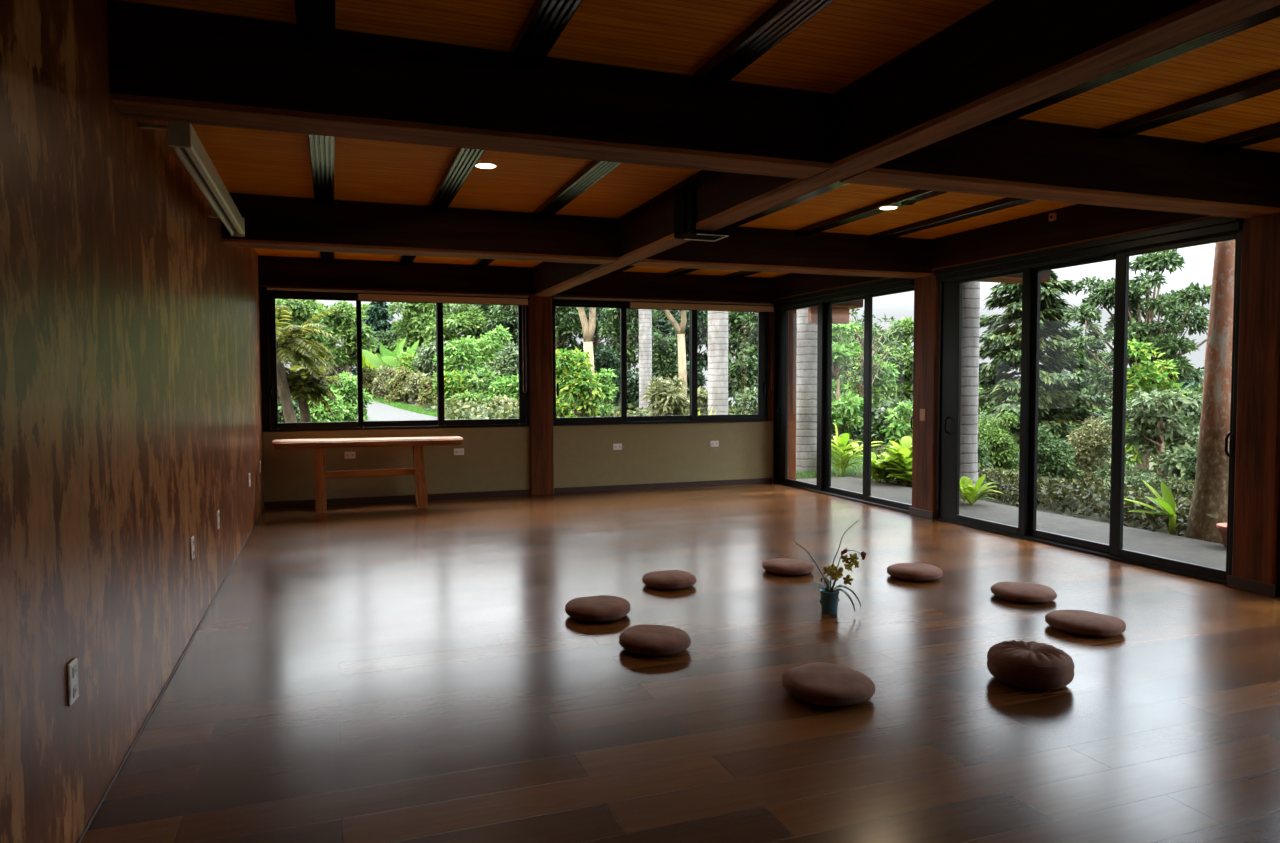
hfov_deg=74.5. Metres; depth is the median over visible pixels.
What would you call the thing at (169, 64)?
beam
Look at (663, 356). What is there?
shrub
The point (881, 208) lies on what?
diffuser
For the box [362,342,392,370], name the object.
banana plant
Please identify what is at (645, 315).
palm tree
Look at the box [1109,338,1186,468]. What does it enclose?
shrub
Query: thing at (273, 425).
window
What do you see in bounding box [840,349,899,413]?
tree
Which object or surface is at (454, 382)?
shrub
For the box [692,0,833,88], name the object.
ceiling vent
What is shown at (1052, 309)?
tree
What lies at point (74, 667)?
socket
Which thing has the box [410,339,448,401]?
shrub
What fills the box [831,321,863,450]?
tree
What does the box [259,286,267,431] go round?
trim
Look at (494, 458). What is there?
wall
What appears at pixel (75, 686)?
socket
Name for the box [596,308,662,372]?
tree
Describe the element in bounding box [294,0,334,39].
ceiling beam
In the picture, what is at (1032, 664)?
floor cushion
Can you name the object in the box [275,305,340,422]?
palm
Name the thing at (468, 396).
shrub
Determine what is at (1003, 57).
beam
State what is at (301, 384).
palm
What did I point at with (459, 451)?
wall outlet
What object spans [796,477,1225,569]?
patio
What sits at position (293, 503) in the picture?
baseboard
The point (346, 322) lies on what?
tree
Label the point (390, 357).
banana plant
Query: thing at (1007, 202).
beam
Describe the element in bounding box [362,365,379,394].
shrub
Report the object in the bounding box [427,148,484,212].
ceiling beam
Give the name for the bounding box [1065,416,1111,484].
shrub
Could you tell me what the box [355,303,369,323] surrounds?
tree
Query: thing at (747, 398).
shrub
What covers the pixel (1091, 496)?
undergrowth
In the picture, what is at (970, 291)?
column
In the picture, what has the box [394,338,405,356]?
banana plant
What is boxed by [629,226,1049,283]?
beam
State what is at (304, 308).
tree
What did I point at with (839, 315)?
board
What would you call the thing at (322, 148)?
ceiling beam
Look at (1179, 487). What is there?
shrub
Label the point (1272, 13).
beam
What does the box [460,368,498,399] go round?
shrub
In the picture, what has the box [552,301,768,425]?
window
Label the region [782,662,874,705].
floor cushion
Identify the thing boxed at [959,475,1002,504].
leafy plant
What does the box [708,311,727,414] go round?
palm tree
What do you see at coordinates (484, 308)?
tree
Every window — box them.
[259,286,765,431]
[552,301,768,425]
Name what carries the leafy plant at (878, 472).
on the ground at (1068, 512)
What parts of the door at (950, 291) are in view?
pull handle, sliding panel, sliding panel, sliding panel, pull handle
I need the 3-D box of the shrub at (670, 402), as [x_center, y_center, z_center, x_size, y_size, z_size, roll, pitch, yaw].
[0.612,-0.142,17.985,1.166,1.699,1.133,-2,3,-26]
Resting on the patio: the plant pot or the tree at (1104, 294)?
the plant pot
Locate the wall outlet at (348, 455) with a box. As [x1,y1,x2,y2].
[344,452,355,458]
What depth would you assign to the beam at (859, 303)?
11.84 m
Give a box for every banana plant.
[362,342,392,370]
[362,354,376,369]
[380,340,418,367]
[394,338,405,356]
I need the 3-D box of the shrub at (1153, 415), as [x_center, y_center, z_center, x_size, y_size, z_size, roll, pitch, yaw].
[6.884,0.536,11.107,1.563,2.027,1.703,-1,3,-24]
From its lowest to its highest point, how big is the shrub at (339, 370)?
3.275 m
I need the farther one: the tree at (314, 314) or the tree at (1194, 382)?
the tree at (314, 314)
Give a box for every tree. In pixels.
[275,299,334,369]
[288,300,343,368]
[320,301,378,376]
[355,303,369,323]
[374,320,414,354]
[387,302,451,355]
[421,303,488,355]
[454,304,515,360]
[485,305,517,346]
[555,307,588,394]
[560,307,630,365]
[577,307,595,374]
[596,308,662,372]
[630,310,685,378]
[639,309,651,412]
[663,310,686,411]
[666,310,707,373]
[704,311,757,381]
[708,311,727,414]
[737,312,757,366]
[796,308,816,475]
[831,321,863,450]
[832,324,849,393]
[839,316,913,401]
[840,309,903,397]
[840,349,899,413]
[978,270,1111,484]
[978,371,1017,414]
[990,398,1018,429]
[1016,386,1097,438]
[1062,249,1211,469]
[1094,349,1133,457]
[1155,370,1203,456]
[1177,360,1204,445]
[1185,240,1234,543]
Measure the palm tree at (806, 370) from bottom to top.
8.981 m
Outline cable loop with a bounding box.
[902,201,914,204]
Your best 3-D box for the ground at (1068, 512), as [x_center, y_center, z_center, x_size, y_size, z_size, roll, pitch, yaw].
[8.123,0.767,50.926,130.000,5.560,150.000,-1,3,-20]
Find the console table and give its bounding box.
[272,436,462,512]
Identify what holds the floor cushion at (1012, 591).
on the floor
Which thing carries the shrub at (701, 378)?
on the ground at (1068, 512)
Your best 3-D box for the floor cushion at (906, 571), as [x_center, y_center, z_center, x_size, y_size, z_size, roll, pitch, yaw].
[1.921,1.049,5.892,0.375,0.079,0.366,-2,3,-37]
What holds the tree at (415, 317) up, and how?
on the ground at (1068, 512)
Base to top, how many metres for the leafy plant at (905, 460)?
0.710 m
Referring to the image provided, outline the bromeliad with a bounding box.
[1124,479,1176,534]
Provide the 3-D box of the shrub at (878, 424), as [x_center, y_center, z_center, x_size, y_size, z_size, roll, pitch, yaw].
[5.210,0.270,17.247,1.472,1.678,1.394,0,3,4]
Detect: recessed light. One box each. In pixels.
[475,161,497,168]
[878,205,898,209]
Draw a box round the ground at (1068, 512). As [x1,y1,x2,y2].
[295,387,1184,536]
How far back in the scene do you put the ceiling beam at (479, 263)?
9.56 m
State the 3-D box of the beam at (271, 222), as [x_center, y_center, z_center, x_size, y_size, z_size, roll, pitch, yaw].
[-1.670,-1.526,6.793,3.042,0.353,0.324,-1,3,-20]
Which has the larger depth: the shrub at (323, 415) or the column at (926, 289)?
the shrub at (323, 415)
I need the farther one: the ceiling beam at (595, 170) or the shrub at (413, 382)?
the shrub at (413, 382)
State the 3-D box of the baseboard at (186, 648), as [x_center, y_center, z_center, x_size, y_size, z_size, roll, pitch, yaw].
[-1.904,1.226,3.147,0.006,0.012,13.107,-1,3,-20]
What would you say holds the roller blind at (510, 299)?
attached to the window at (273, 425)
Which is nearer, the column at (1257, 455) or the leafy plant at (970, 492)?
the column at (1257, 455)
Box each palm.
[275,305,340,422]
[277,365,342,421]
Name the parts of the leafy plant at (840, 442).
stem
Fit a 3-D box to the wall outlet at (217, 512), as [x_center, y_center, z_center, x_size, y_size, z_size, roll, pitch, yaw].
[-2.804,0.653,5.601,0.013,0.122,0.082,-1,3,-20]
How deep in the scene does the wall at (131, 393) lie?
2.79 m
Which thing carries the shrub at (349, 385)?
on the ground at (1068, 512)
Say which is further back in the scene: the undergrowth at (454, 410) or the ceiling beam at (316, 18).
the undergrowth at (454, 410)
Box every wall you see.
[0,0,263,842]
[263,421,772,501]
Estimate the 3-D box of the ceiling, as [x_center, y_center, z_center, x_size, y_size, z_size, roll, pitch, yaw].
[1.071,-1.672,4.195,6.666,0.160,13.527,-1,3,-20]
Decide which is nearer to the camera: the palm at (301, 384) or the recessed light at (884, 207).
the recessed light at (884, 207)
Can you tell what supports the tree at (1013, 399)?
on the ground at (1068, 512)
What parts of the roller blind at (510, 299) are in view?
head rail, pull chain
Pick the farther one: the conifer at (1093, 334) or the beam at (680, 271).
the conifer at (1093, 334)
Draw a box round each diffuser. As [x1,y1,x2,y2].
[476,164,494,167]
[880,207,896,209]
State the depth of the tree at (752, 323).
27.51 m
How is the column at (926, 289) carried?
on the floor
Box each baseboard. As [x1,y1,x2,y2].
[77,507,264,842]
[264,478,771,507]
[909,507,1275,596]
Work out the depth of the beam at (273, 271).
9.96 m
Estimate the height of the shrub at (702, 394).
1.444 m
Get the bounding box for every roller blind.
[267,287,527,392]
[553,297,774,390]
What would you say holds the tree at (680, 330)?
on the ground at (1068, 512)
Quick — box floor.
[81,482,1279,842]
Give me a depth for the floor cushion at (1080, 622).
4.53 m
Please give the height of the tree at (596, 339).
5.867 m
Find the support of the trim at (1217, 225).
attached to the beam at (1078, 223)
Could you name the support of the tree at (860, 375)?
on the ground at (1068, 512)
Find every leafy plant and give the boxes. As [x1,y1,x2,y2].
[831,423,880,476]
[859,451,901,482]
[875,436,911,486]
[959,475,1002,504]
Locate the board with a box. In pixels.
[808,308,848,323]
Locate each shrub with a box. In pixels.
[277,387,300,422]
[296,389,346,421]
[323,346,356,390]
[328,371,375,421]
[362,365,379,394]
[371,364,396,399]
[383,366,418,403]
[394,351,429,401]
[401,370,428,407]
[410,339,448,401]
[417,376,436,408]
[430,335,487,386]
[431,368,469,400]
[446,389,492,412]
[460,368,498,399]
[465,324,512,376]
[484,393,518,412]
[487,342,518,380]
[488,374,518,401]
[556,347,604,417]
[585,368,617,416]
[593,343,628,403]
[611,368,638,414]
[642,375,689,415]
[652,332,677,386]
[669,360,707,408]
[687,387,707,414]
[728,351,757,413]
[733,385,757,413]
[831,407,875,453]
[857,394,912,456]
[881,400,912,452]
[978,411,1019,471]
[978,442,992,468]
[983,467,1018,475]
[1014,423,1081,481]
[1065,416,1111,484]
[1093,386,1202,485]
[1105,472,1157,490]
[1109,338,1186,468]
[1137,474,1194,499]
[1173,445,1197,484]
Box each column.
[528,295,553,494]
[788,310,796,479]
[912,272,938,518]
[959,281,979,499]
[1232,213,1279,584]
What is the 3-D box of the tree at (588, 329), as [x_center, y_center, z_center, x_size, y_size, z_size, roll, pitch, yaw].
[-1.599,-2.673,24.854,3.120,5.950,2.624,-1,3,-20]
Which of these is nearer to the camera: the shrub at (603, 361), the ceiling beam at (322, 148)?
the ceiling beam at (322, 148)
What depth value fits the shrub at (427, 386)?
30.83 m
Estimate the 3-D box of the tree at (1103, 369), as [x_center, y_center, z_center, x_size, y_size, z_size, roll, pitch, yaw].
[14.431,0.459,26.504,2.286,5.557,2.193,2,3,39]
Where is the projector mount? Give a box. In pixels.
[674,182,729,240]
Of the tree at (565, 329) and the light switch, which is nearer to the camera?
the light switch
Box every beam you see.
[107,0,831,178]
[221,193,617,263]
[258,255,770,302]
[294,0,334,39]
[308,134,334,205]
[320,252,333,262]
[398,255,415,265]
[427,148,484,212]
[471,259,494,268]
[509,0,582,65]
[532,160,620,219]
[533,0,1279,296]
[606,265,634,274]
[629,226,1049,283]
[665,268,698,276]
[718,181,848,230]
[723,271,759,279]
[771,204,1219,300]
[795,189,946,235]
[809,300,862,308]
[839,118,1279,218]
[870,197,1036,240]
[985,5,1279,124]
[1099,69,1279,139]
[1205,122,1279,152]
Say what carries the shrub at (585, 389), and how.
on the ground at (1068, 512)
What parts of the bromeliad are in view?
stem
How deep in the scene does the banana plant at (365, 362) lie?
46.34 m
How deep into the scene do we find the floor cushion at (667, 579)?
5.57 m
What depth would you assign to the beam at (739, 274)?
10.67 m
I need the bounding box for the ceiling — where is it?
[120,0,1279,277]
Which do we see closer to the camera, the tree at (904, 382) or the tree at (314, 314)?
the tree at (904, 382)
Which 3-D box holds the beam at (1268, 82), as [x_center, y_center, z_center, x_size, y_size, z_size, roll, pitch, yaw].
[3.116,-1.532,3.273,0.135,0.049,2.995,-1,3,-20]
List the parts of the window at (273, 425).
sash, sash, sash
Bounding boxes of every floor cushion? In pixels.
[565,595,630,621]
[619,624,690,655]
[642,570,696,588]
[762,558,813,574]
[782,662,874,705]
[887,563,942,580]
[987,640,1074,689]
[991,581,1056,602]
[1045,610,1125,636]
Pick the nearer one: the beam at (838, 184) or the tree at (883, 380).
the beam at (838, 184)
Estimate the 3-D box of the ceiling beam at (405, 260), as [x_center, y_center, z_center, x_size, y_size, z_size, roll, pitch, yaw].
[-2.216,-1.746,8.300,0.135,0.049,2.896,-1,3,-20]
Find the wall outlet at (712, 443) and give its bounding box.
[710,441,718,446]
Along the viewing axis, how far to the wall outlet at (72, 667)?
2.46 m
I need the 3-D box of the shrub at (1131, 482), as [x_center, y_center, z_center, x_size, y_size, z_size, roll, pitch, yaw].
[5.834,0.953,9.963,0.710,0.731,0.708,1,3,22]
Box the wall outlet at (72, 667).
[66,657,78,706]
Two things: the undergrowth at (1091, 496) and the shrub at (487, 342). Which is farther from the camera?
the shrub at (487, 342)
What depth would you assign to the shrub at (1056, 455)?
15.10 m
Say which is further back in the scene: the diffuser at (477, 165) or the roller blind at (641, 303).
the roller blind at (641, 303)
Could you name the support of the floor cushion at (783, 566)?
on the floor
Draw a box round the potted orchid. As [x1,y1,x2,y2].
[794,520,866,613]
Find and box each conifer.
[351,302,399,388]
[1063,318,1111,470]
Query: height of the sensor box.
0.060 m
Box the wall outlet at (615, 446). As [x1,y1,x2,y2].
[613,444,621,449]
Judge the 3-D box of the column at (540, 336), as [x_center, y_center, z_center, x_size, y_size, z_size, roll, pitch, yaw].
[-1.231,-0.324,10.350,0.293,2.430,0.192,-1,3,-20]
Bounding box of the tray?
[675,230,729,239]
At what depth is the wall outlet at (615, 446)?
10.67 m
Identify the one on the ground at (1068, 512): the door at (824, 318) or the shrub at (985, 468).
the shrub at (985, 468)
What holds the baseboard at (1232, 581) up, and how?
on the floor
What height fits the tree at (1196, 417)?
4.928 m
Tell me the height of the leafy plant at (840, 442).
0.839 m
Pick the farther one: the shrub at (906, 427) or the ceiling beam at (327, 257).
the shrub at (906, 427)
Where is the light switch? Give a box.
[920,409,924,420]
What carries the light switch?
attached to the column at (926, 289)
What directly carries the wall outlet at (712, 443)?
attached to the wall at (494, 458)
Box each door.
[773,286,913,512]
[936,230,1241,584]
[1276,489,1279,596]
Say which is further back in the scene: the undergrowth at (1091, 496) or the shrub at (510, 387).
the shrub at (510, 387)
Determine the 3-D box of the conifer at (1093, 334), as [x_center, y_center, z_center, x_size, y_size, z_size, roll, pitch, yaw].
[12.489,-0.106,23.934,2.345,5.827,2.266,-1,3,-20]
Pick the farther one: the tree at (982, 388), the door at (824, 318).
the tree at (982, 388)
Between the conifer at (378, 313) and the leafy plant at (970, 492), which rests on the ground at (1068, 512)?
the conifer at (378, 313)
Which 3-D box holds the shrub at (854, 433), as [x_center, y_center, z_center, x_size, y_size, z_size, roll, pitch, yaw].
[4.602,0.223,18.445,1.268,1.409,1.509,2,4,40]
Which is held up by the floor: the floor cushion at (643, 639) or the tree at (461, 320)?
the floor cushion at (643, 639)
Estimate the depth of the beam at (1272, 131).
4.75 m
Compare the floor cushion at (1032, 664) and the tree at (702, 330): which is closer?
the floor cushion at (1032, 664)
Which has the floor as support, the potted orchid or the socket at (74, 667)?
the potted orchid
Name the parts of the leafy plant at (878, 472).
stem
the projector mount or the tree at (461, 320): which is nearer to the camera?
the projector mount
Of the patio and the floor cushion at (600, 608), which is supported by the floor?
the floor cushion at (600, 608)
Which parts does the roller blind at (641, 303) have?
head rail, pull chain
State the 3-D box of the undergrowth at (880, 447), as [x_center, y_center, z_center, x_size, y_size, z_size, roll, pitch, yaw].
[9.511,1.996,17.918,14.235,4.316,25.290,-1,3,-20]
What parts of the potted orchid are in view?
stem, flower, pot, flower, flower, flower, stem, flower, flower, flower, flower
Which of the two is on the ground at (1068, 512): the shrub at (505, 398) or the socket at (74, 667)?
the shrub at (505, 398)
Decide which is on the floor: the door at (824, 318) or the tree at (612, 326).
the door at (824, 318)
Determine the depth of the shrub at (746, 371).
21.55 m
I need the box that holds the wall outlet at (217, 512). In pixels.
[216,510,219,529]
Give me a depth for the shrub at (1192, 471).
9.62 m
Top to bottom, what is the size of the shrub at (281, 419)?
1.601 m
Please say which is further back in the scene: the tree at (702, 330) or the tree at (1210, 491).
the tree at (702, 330)
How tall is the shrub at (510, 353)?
2.786 m
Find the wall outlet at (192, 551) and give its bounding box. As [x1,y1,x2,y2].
[190,536,194,559]
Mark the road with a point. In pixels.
(379, 411)
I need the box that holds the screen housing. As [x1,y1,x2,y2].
[139,122,244,236]
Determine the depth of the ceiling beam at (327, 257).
8.98 m
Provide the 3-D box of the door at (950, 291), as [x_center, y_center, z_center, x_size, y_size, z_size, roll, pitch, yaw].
[3.473,-0.148,6.936,0.160,2.362,2.938,-1,3,-20]
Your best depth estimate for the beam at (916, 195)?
6.77 m
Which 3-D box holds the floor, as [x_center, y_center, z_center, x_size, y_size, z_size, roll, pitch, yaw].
[1.036,1.228,4.282,6.506,0.120,13.227,-1,3,-20]
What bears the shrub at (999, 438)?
on the ground at (1068, 512)
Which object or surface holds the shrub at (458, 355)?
on the ground at (1068, 512)
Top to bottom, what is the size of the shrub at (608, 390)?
1.864 m
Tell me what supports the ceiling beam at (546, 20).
attached to the ceiling
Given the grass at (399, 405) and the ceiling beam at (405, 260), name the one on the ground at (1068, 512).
the grass at (399, 405)
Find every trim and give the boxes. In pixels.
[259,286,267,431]
[769,312,773,420]
[770,217,1241,308]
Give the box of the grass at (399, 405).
[341,394,492,420]
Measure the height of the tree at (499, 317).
5.716 m
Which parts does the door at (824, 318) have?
sliding panel, sliding panel, sliding panel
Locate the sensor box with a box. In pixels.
[1049,213,1056,220]
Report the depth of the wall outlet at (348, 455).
9.57 m
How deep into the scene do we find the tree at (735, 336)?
29.90 m
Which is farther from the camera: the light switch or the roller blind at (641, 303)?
the roller blind at (641, 303)
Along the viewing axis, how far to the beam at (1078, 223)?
7.17 m
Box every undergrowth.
[422,396,834,430]
[831,432,1061,477]
[879,466,1215,535]
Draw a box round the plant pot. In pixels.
[1216,523,1226,547]
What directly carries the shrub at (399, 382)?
on the ground at (1068, 512)
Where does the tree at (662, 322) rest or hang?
on the ground at (1068, 512)
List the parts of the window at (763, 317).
sash, sash, sash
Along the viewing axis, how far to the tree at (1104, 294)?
15.84 m
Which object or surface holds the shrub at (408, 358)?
on the ground at (1068, 512)
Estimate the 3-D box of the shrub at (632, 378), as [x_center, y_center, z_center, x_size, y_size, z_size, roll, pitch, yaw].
[-0.246,-0.680,24.908,1.253,1.860,1.333,0,3,0]
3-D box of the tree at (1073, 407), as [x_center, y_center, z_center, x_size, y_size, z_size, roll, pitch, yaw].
[10.661,0.541,21.595,1.939,3.490,1.814,-1,3,-7]
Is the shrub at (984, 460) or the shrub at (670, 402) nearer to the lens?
the shrub at (984, 460)
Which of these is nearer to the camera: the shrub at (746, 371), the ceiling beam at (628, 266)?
the ceiling beam at (628, 266)
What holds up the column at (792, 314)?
on the patio
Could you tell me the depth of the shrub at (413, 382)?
32.62 m
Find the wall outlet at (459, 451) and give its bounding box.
[454,448,463,454]
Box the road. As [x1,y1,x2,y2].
[337,393,449,420]
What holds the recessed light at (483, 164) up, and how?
in the ceiling
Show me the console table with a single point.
(417, 443)
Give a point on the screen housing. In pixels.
(183, 139)
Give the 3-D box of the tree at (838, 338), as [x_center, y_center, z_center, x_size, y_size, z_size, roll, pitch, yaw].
[7.324,-1.372,31.156,2.397,4.970,2.514,0,3,10]
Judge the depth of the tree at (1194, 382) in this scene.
21.41 m
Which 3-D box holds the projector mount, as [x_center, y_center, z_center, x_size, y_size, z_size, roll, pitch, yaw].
[0.436,-1.445,5.829,0.355,0.321,0.370,-1,3,-20]
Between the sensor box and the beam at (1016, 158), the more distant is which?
the sensor box
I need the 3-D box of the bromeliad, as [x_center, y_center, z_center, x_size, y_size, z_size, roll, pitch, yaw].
[4.741,0.786,7.779,0.488,0.489,0.355,-1,3,-11]
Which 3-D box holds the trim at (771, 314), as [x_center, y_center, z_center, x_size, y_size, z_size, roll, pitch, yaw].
[1.819,-0.805,11.429,0.217,1.592,0.130,-1,3,-20]
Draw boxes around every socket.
[72,665,76,677]
[73,684,77,697]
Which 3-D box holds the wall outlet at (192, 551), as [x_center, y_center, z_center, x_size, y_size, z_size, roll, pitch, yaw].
[-2.431,0.687,4.577,0.013,0.122,0.082,-1,3,-20]
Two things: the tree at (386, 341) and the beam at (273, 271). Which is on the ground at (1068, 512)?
the tree at (386, 341)

